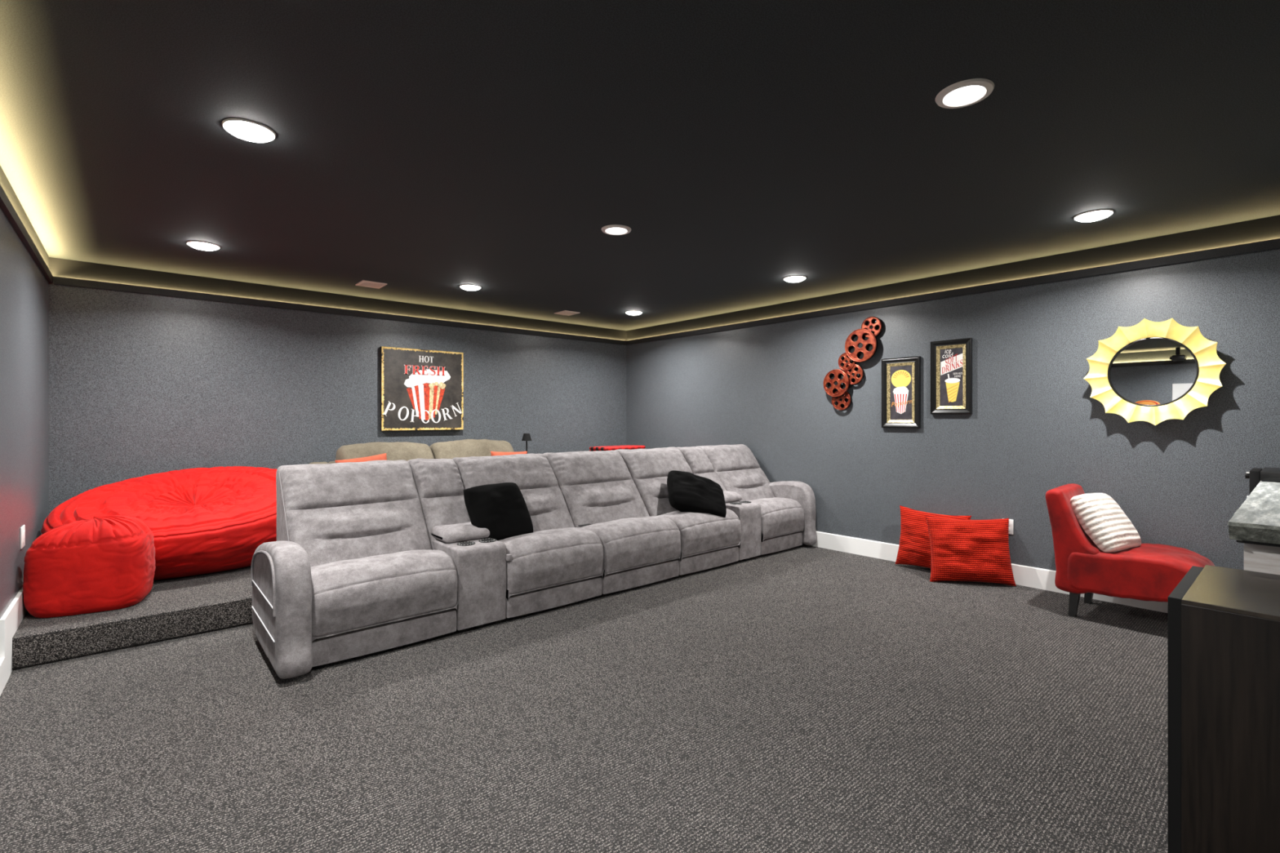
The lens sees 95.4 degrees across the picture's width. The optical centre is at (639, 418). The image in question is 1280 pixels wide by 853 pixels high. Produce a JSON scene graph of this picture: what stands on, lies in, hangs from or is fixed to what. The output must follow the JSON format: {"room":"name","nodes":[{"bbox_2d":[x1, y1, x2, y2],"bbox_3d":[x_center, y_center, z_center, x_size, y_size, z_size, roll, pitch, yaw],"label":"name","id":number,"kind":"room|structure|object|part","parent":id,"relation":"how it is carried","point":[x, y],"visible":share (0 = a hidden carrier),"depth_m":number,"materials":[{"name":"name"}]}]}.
{"room":"home theater","nodes":[
{"label":"home theater","id":0,"kind":"room"},
{"bbox_2d":[0,206,48,618],"bbox_3d":[-1.526,0.067,0.958,0.100,2.487,8.848,0,0,-41],"label":"wall","id":1,"kind":"structure","parent":0,"point":[24,287],"depth_m":3.19,"materials":[{"name":"paint"}]},
{"bbox_2d":[0,586,27,695],"bbox_3d":[-1.475,1.094,0.990,0.017,0.312,8.628,0,0,-41],"label":"baseboard","id":2,"kind":"structure","parent":1,"relation":"attached to","point":[15,612],"depth_m":2.81,"materials":[{"name":"white paint"}]},
{"bbox_2d":[20,524,25,549],"bbox_3d":[-3.436,0.661,3.241,0.010,0.118,0.120,0,0,-41],"label":"wall plate","id":3,"kind":"object","parent":1,"relation":"attached to","point":[23,527],"visible":1,"depth_m":3.22,"materials":[{"name":"white plastic"}]},
{"bbox_2d":[22,530,25,542],"bbox_3d":[-3.433,0.661,3.243,0.005,0.066,0.032,0,0,-41],"label":"rocker switch","id":4,"kind":"object","parent":3,"relation":"attached to","point":[24,531],"depth_m":3.23,"materials":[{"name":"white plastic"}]},
{"bbox_2d":[0,165,53,284],"bbox_3d":[-1.479,-1.079,0.999,0.024,0.194,8.648,0,0,-41],"label":"trim","id":5,"kind":"structure","parent":1,"relation":"attached to","point":[10,203],"depth_m":3.19,"materials":[{"name":"paint"}]},
{"bbox_2d":[48,257,626,514],"bbox_3d":[-2.286,0.067,6.091,5.485,2.487,0.100,0,0,-41],"label":"wall","id":6,"kind":"structure","parent":0,"point":[140,384],"depth_m":5.09,"materials":[{"name":"paint"}]},
{"bbox_2d":[48,257,626,345],"bbox_3d":[-2.245,-1.079,6.045,5.485,0.194,0.024,0,0,-41],"label":"trim","id":7,"kind":"structure","parent":6,"relation":"attached to","point":[64,272],"depth_m":5.29,"materials":[{"name":"paint"}]},
{"bbox_2d":[379,346,463,431],"bbox_3d":[-2.241,-0.291,6.024,0.845,0.832,0.059,0,0,-41],"label":"sign","id":8,"kind":"object","parent":6,"relation":"attached to","point":[420,389],"visible":1,"depth_m":5.98,"materials":[{"name":"black paper"}]},
{"bbox_2d":[0,544,1167,852],"bbox_3d":[0.582,1.280,2.789,5.485,0.060,8.648,0,0,-41],"label":"floor","id":9,"kind":"structure","parent":0,"point":[806,699],"depth_m":2.31,"materials":[{"name":"grey carpet"}]},
{"bbox_2d":[12,565,253,670],"bbox_3d":[-1.647,1.169,5.356,5.481,0.161,1.845,0,0,-41],"label":"platform","id":10,"kind":"object","parent":9,"relation":"on","point":[173,608],"visible":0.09,"depth_m":3.25,"materials":[{"name":"grey carpet"}]},
{"bbox_2d":[22,515,155,617],"bbox_3d":[-3.175,0.830,3.382,0.535,0.513,0.445,0,0,-31],"label":"ottoman","id":11,"kind":"object","parent":10,"relation":"on","point":[96,564],"visible":1,"depth_m":3.22,"materials":[{"name":"red fabric"}]},
{"bbox_2d":[40,466,276,580],"bbox_3d":[-3.267,0.742,4.270,1.623,0.688,1.293,0,0,-41],"label":"bean bag","id":12,"kind":"object","parent":10,"relation":"on","point":[201,521],"visible":0.62,"depth_m":4.04,"materials":[{"name":"red fabric"}]},
{"bbox_2d":[308,439,514,464],"bbox_3d":[-1.869,0.650,5.446,2.060,0.876,1.018,0,0,-41],"label":"loveseat","id":13,"kind":"object","parent":10,"relation":"on","point":[397,451],"visible":0.1,"depth_m":5.42,"materials":[{"name":"beige fabric"}]},
{"bbox_3d":[-2.578,0.708,4.829,0.180,0.650,1.018,0,0,-41],"label":"armrest","id":14,"kind":"part","parent":13,"relation":"part of","materials":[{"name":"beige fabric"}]},
{"bbox_2d":[334,453,386,462],"bbox_3d":[-2.342,0.497,4.954,0.157,0.379,0.450,0,0,44],"label":"throw pillow","id":15,"kind":"object","parent":13,"relation":"on","point":[383,456],"visible":0.1,"depth_m":4.96,"materials":[{"name":"fabric"}]},
{"bbox_2d":[335,441,434,461],"bbox_3d":[-2.314,0.489,5.311,0.800,0.541,0.393,0,0,-41],"label":"cushion","id":16,"kind":"object","parent":13,"relation":"on","point":[397,451],"depth_m":5.23,"materials":[{"name":"beige fabric"}]},
{"bbox_2d":[429,439,514,459],"bbox_3d":[-1.686,0.486,5.853,0.840,0.547,0.396,0,0,-41],"label":"cushion","id":17,"kind":"object","parent":13,"relation":"on","point":[466,447],"depth_m":5.72,"materials":[{"name":"beige fabric"}]},
{"bbox_2d":[490,451,527,456],"bbox_3d":[-1.305,0.500,5.844,0.409,0.343,0.152,0,0,-37],"label":"throw pillow","id":18,"kind":"object","parent":13,"relation":"on","point":[492,453],"visible":0.07,"depth_m":5.80,"materials":[{"name":"fabric"}]},
{"bbox_3d":[-1.144,0.818,6.503,0.330,0.540,0.330,0,0,-41],"label":"side table","id":19,"kind":"object","parent":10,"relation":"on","visible":0},
{"bbox_2d":[521,433,531,451],"bbox_3d":[-1.258,0.359,6.458,0.112,0.375,0.112,0,0,-41],"label":"table lamp","id":20,"kind":"object","parent":19,"relation":"on","point":[526,437],"visible":0.74,"depth_m":6.43,"materials":[{"name":"black"}]},
{"bbox_3d":[-1.258,0.212,6.458,0.112,0.080,0.112,0,0,-41],"label":"lamp shade","id":21,"kind":"part","parent":20,"relation":"part of","materials":[{"name":"black fabric"}]},
{"bbox_3d":[-0.214,0.771,7.033,0.780,0.635,0.460,0,0,-41],"label":"storage chest","id":22,"kind":"object","parent":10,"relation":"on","visible":0},
{"bbox_2d":[589,444,645,451],"bbox_3d":[-0.260,0.391,6.953,0.665,0.115,0.340,0,0,-41],"label":"plaid blanket","id":23,"kind":"object","parent":22,"relation":"on","point":[627,446],"visible":0.42,"depth_m":6.80,"materials":[{"name":"fabric"}]},
{"bbox_2d":[250,444,817,679],"bbox_3d":[-0.295,0.763,4.521,4.508,0.973,0.999,0,0,-41],"label":"sofa","id":24,"kind":"object","parent":9,"relation":"on","point":[366,557],"visible":0.92,"depth_m":3.65,"materials":[{"name":"grey fabric"}]},
{"bbox_3d":[-1.881,0.925,3.039,0.145,0.597,0.841,0,0,-41],"label":"armrest","id":25,"kind":"part","parent":24,"relation":"part of","materials":[{"name":"grey fabric"}]},
{"bbox_3d":[-1.724,0.665,3.536,0.751,0.775,0.608,0,0,-41],"label":"backrest","id":26,"kind":"part","parent":24,"relation":"part of","materials":[{"name":"grey fabric"}]},
{"bbox_2d":[311,549,457,642],"bbox_3d":[-1.526,0.938,3.315,0.746,0.346,0.697,0,0,-41],"label":"seat cushion","id":27,"kind":"object","parent":24,"relation":"on","point":[356,593],"depth_m":3.07,"materials":[{"name":"grey fabric"}]},
{"bbox_3d":[-1.320,0.666,3.889,0.313,0.776,0.601,0,0,-41],"label":"backrest","id":28,"kind":"part","parent":24,"relation":"part of","materials":[{"name":"grey fabric"}]},
{"bbox_3d":[-1.190,0.720,3.746,0.309,0.082,0.413,0,0,-41],"label":"console lid","id":29,"kind":"part","parent":24,"relation":"part of","materials":[{"name":"grey fabric"}]},
{"bbox_2d":[463,482,533,540],"bbox_3d":[-0.939,0.626,3.874,0.269,0.365,0.421,0,0,44],"label":"throw pillow","id":30,"kind":"object","parent":24,"relation":"on","point":[501,508],"visible":0.94,"depth_m":3.81,"materials":[{"name":"black fabric"}]},
{"bbox_3d":[-0.800,0.850,3.544,0.040,0.040,0.040,0,0,-41],"label":"recline pull","id":31,"kind":"part","parent":24,"relation":"part of","materials":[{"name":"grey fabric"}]},
{"bbox_3d":[-0.916,0.667,4.237,0.746,0.777,0.610,0,0,-41],"label":"backrest","id":32,"kind":"part","parent":24,"relation":"part of","materials":[{"name":"grey fabric"}]},
{"bbox_2d":[497,527,604,599],"bbox_3d":[-0.731,0.938,4.006,0.728,0.348,0.697,0,0,-41],"label":"seat cushion","id":33,"kind":"object","parent":24,"relation":"on","point":[543,562],"depth_m":3.75,"materials":[{"name":"grey fabric"}]},
{"bbox_3d":[-0.353,0.665,4.724,0.734,0.775,0.608,0,0,-41],"label":"backrest","id":34,"kind":"part","parent":24,"relation":"part of","materials":[{"name":"grey fabric"}]},
{"bbox_2d":[579,515,680,577],"bbox_3d":[-0.172,0.937,4.492,0.742,0.345,0.694,0,0,-41],"label":"seat cushion","id":35,"kind":"object","parent":24,"relation":"on","point":[632,545],"depth_m":4.25,"materials":[{"name":"grey fabric"}]},
{"bbox_3d":[0.202,0.665,5.208,0.731,0.776,0.608,0,0,-41],"label":"backrest","id":36,"kind":"part","parent":24,"relation":"part of","materials":[{"name":"grey fabric"}]},
{"bbox_2d":[666,470,726,517],"bbox_3d":[0.479,0.654,4.939,0.528,0.410,0.373,0,0,-13],"label":"throw pillow","id":37,"kind":"object","parent":24,"relation":"on","point":[687,491],"visible":0.93,"depth_m":4.84,"materials":[{"name":"black fabric"}]},
{"bbox_2d":[657,508,741,560],"bbox_3d":[0.381,0.939,4.975,0.714,0.346,0.694,0,0,-41],"label":"seat cushion","id":38,"kind":"object","parent":24,"relation":"on","point":[703,536],"depth_m":4.71,"materials":[{"name":"grey fabric"}]},
{"bbox_3d":[0.592,0.665,5.549,0.297,0.771,0.607,0,0,-41],"label":"backrest","id":39,"kind":"part","parent":24,"relation":"part of","materials":[{"name":"grey fabric"}]},
{"bbox_3d":[0.703,0.719,5.391,0.300,0.083,0.411,0,0,-41],"label":"console lid","id":40,"kind":"part","parent":24,"relation":"part of","materials":[{"name":"grey fabric"}]},
{"bbox_3d":[0.978,0.666,5.883,0.715,0.774,0.607,0,0,-41],"label":"backrest","id":41,"kind":"part","parent":24,"relation":"part of","materials":[{"name":"grey fabric"}]},
{"bbox_2d":[749,497,804,542],"bbox_3d":[1.128,0.936,5.619,0.642,0.351,0.696,0,0,-41],"label":"seat cushion","id":42,"kind":"object","parent":24,"relation":"on","point":[781,518],"depth_m":5.38,"materials":[{"name":"grey fabric"}]},
{"bbox_3d":[1.402,0.924,5.893,0.125,0.597,0.839,0,0,-41],"label":"armrest","id":43,"kind":"part","parent":24,"relation":"part of","materials":[{"name":"grey fabric"}]},
{"bbox_2d":[894,505,971,568],"bbox_3d":[2.375,1.002,4.741,0.200,0.516,0.576,0,0,-42],"label":"pillow","id":44,"kind":"object","parent":9,"relation":"on","point":[914,547],"visible":0.52,"depth_m":4.77,"materials":[{"name":"red fabric"}]},
{"bbox_2d":[924,515,1016,586],"bbox_3d":[2.509,1.008,4.431,0.594,0.495,0.255,0,0,15],"label":"pillow","id":45,"kind":"object","parent":9,"relation":"on","point":[962,550],"visible":1,"depth_m":4.36,"materials":[{"name":"red fabric"}]},
{"bbox_2d":[1045,483,1214,617],"bbox_3d":[3.039,0.850,3.623,0.522,0.801,0.766,0,0,-41],"label":"slipper chair","id":46,"kind":"object","parent":9,"relation":"on","point":[1151,572],"visible":0.78,"depth_m":3.53,"materials":[{"name":"red fabric"}]},
{"bbox_3d":[2.884,0.776,3.801,0.510,0.654,0.295,0,0,-41],"label":"backrest","id":47,"kind":"part","parent":46,"relation":"part of","materials":[{"name":"red fabric"}]},
{"bbox_3d":[2.742,1.150,3.667,0.052,0.200,0.064,0,0,-41],"label":"leg","id":48,"kind":"part","parent":46,"relation":"part of","materials":[{"name":"black wood"}]},
{"bbox_3d":[3.036,1.150,3.923,0.052,0.200,0.064,0,0,-41],"label":"leg","id":49,"kind":"part","parent":46,"relation":"part of","materials":[{"name":"black wood"}]},
{"bbox_2d":[1070,493,1141,552],"bbox_3d":[2.940,0.659,3.678,0.353,0.357,0.291,0,0,-24],"label":"throw pillow","id":50,"kind":"object","parent":46,"relation":"on","point":[1100,517],"visible":0.97,"depth_m":3.59,"materials":[{"name":"white fabric"}]},
{"bbox_3d":[3.075,0.939,3.582,0.522,0.293,0.657,0,0,-41],"label":"seat","id":51,"kind":"part","parent":46,"relation":"part of","materials":[{"name":"red fabric"}]},
{"bbox_2d":[1167,564,1279,852],"bbox_3d":[2.003,0.870,1.381,0.565,0.760,1.058,0,0,-41],"label":"base cabinet","id":52,"kind":"object","parent":9,"relation":"on","point":[1224,623],"visible":1,"depth_m":1.52,"materials":[{"name":"black laminate"}]},
{"bbox_3d":[1.662,0.872,1.766,0.515,0.756,0.029,0,0,-41],"label":"panel","id":53,"kind":"part","parent":52,"relation":"part of","materials":[{"name":"black wood"}]},
{"bbox_2d":[1227,480,1279,574],"bbox_3d":[3.068,0.797,2.378,2.263,0.905,0.806,0,0,-41],"label":"base cabinet","id":54,"kind":"object","parent":9,"relation":"on","point":[1255,524],"depth_m":1.96,"materials":[{"name":"grey stone"}]},
{"bbox_2d":[1227,480,1279,544],"bbox_3d":[3.068,0.376,2.378,2.263,0.062,0.806,0,0,-41],"label":"countertop","id":55,"kind":"structure","parent":54,"relation":"on","point":[1257,519],"depth_m":2.03,"materials":[{"name":"grey stone"}]},
{"bbox_2d":[1244,467,1279,497],"bbox_3d":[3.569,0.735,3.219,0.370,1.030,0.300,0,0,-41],"label":"appliance","id":56,"kind":"object","parent":55,"relation":"on","point":[1255,475],"visible":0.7,"depth_m":3.23,"materials":[{"name":"black"}]},
{"bbox_3d":[3.442,0.325,3.296,0.036,0.036,0.018,0,0,-41],"label":"knob","id":57,"kind":"part","parent":56,"relation":"part of","materials":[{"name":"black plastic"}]},
{"bbox_2d":[0,0,1279,330],"bbox_3d":[0.582,-1.217,2.789,5.685,0.080,8.848,0,0,-41],"label":"ceiling","id":58,"kind":"structure","parent":0,"point":[424,149],"depth_m":2.44,"materials":[{"name":"black paint"}]},
{"bbox_2d":[186,240,220,250],"bbox_3d":[-2.966,-1.163,3.954,0.184,0.029,0.184,0,0,-41],"label":"recessed light","id":59,"kind":"object","parent":58,"relation":"in","point":[204,246],"visible":1,"depth_m":3.91,"materials":[{"name":"white glass"}]},
{"bbox_2d":[222,118,275,142],"bbox_3d":[-1.595,-1.163,2.376,0.184,0.029,0.184,0,0,-41],"label":"recessed light","id":60,"kind":"object","parent":58,"relation":"in","point":[244,129],"visible":1,"depth_m":2.34,"materials":[{"name":"white glass"}]},
{"bbox_2d":[355,280,386,288],"bbox_3d":[-2.359,-1.172,5.107,0.200,0.008,0.220,0,0,-41],"label":"ceiling vent","id":61,"kind":"object","parent":58,"relation":"in","point":[362,283],"visible":1,"depth_m":5.09,"materials":[{"name":"beige metal"}]},
{"bbox_2d":[459,284,480,290],"bbox_3d":[-1.518,-1.163,5.211,0.184,0.029,0.184,0,0,-41],"label":"recessed light","id":62,"kind":"object","parent":58,"relation":"in","point":[466,286],"visible":1,"depth_m":5.16,"materials":[{"name":"white glass"}]},
{"bbox_2d":[554,310,580,315],"bbox_3d":[-0.815,-1.172,6.497,0.200,0.008,0.220,0,0,-41],"label":"ceiling vent","id":63,"kind":"object","parent":58,"relation":"in","point":[566,313],"visible":1,"depth_m":6.48,"materials":[{"name":"beige metal"}]},
{"bbox_2d":[601,224,631,235],"bbox_3d":[-0.148,-1.171,3.633,0.188,0.011,0.188,0,0,-41],"label":"recessed light","id":64,"kind":"object","parent":58,"relation":"in","point":[612,229],"visible":1,"depth_m":3.62,"materials":[{"name":"white glass"}]},
{"bbox_2d":[625,311,641,315],"bbox_3d":[-0.069,-1.163,6.470,0.184,0.029,0.184,0,0,-41],"label":"recessed light","id":65,"kind":"object","parent":58,"relation":"in","point":[630,313],"visible":1,"depth_m":6.42,"materials":[{"name":"white"}]},
{"bbox_2d":[783,275,805,282],"bbox_3d":[1.301,-1.163,4.892,0.184,0.029,0.184,0,0,-41],"label":"recessed light","id":66,"kind":"object","parent":58,"relation":"in","point":[795,278],"visible":1,"depth_m":4.84,"materials":[{"name":"white glass"}]},
{"bbox_2d":[935,78,994,108],"bbox_3d":[1.176,-1.171,2.110,0.188,0.011,0.188,0,0,-41],"label":"recessed light","id":67,"kind":"object","parent":58,"relation":"in","point":[967,92],"visible":1,"depth_m":2.10,"materials":[{"name":"white glass"}]},
{"bbox_2d":[1073,208,1114,222],"bbox_3d":[2.624,-1.163,3.368,0.184,0.029,0.184,0,0,-41],"label":"recessed light","id":68,"kind":"object","parent":58,"relation":"in","point":[1095,215],"visible":1,"depth_m":3.33,"materials":[{"name":"white glass"}]},
{"bbox_2d":[626,215,1279,570],"bbox_3d":[2.691,0.067,4.620,0.100,2.487,8.848,0,0,-41],"label":"wall","id":69,"kind":"structure","parent":0,"point":[1034,427],"depth_m":4.42,"materials":[{"name":"paint"}]},
{"bbox_2d":[823,316,883,410],"bbox_3d":[1.948,-0.490,5.340,0.074,0.835,0.556,0,0,-41],"label":"wall art","id":70,"kind":"object","parent":69,"relation":"attached to","point":[855,344],"visible":1,"depth_m":5.33,"materials":[{"name":"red metal"}]},
{"bbox_2d":[881,355,920,427],"bbox_3d":[2.250,-0.218,5.026,0.029,0.606,0.330,0,0,-41],"label":"print","id":71,"kind":"object","parent":69,"relation":"attached to","point":[900,376],"visible":1,"depth_m":5.03,"materials":[{"name":"paper"}]},
{"bbox_2d":[930,337,972,414],"bbox_3d":[2.519,-0.332,4.716,0.029,0.602,0.312,0,0,-41],"label":"print","id":72,"kind":"object","parent":69,"relation":"attached to","point":[951,360],"visible":1,"depth_m":4.72,"materials":[{"name":"paper"}]},
{"bbox_2d":[944,377,959,402],"bbox_3d":[2.532,-0.224,4.715,0.001,0.200,0.118,0,0,-41],"label":"cup","id":73,"kind":"object","parent":72,"relation":"on","point":[952,385],"depth_m":4.72,"materials":[{"name":"yellow paper"}]},
{"bbox_2d":[626,214,1279,345],"bbox_3d":[2.644,-1.079,4.579,0.024,0.194,8.648,0,0,-41],"label":"trim","id":74,"kind":"structure","parent":69,"relation":"attached to","point":[1263,233],"depth_m":4.38,"materials":[{"name":"paint"}]},
{"bbox_2d":[805,531,1167,613],"bbox_3d":[3.252,1.175,3.885,0.014,0.149,6.801,0,0,-41],"label":"baseboard","id":75,"kind":"structure","parent":69,"relation":"attached to","point":[1024,575],"depth_m":4.37,"materials":[{"name":"white paint"}]},
{"bbox_2d":[1008,519,1013,534],"bbox_3d":[2.793,0.824,4.419,0.008,0.113,0.075,0,0,-41],"label":"wall plate","id":76,"kind":"object","parent":69,"relation":"attached to","point":[1011,521],"visible":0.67,"depth_m":4.40,"materials":[{"name":"white plastic"}]},
{"bbox_2d":[1083,318,1226,425],"bbox_3d":[3.300,-0.297,3.756,0.104,0.690,0.690,0,0,-41],"label":"sunburst mirror","id":77,"kind":"object","parent":69,"relation":"attached to","point":[1154,373],"visible":1,"depth_m":3.75,"materials":[{"name":"gold metal"}]},
{"bbox_2d":[1110,339,1196,404],"bbox_3d":[3.314,-0.298,3.768,0.015,0.438,0.438,0,0,-41],"label":"mirror glass","id":78,"kind":"object","parent":77,"relation":"attached to","point":[1143,371],"depth_m":3.76,"materials":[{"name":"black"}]}
]}

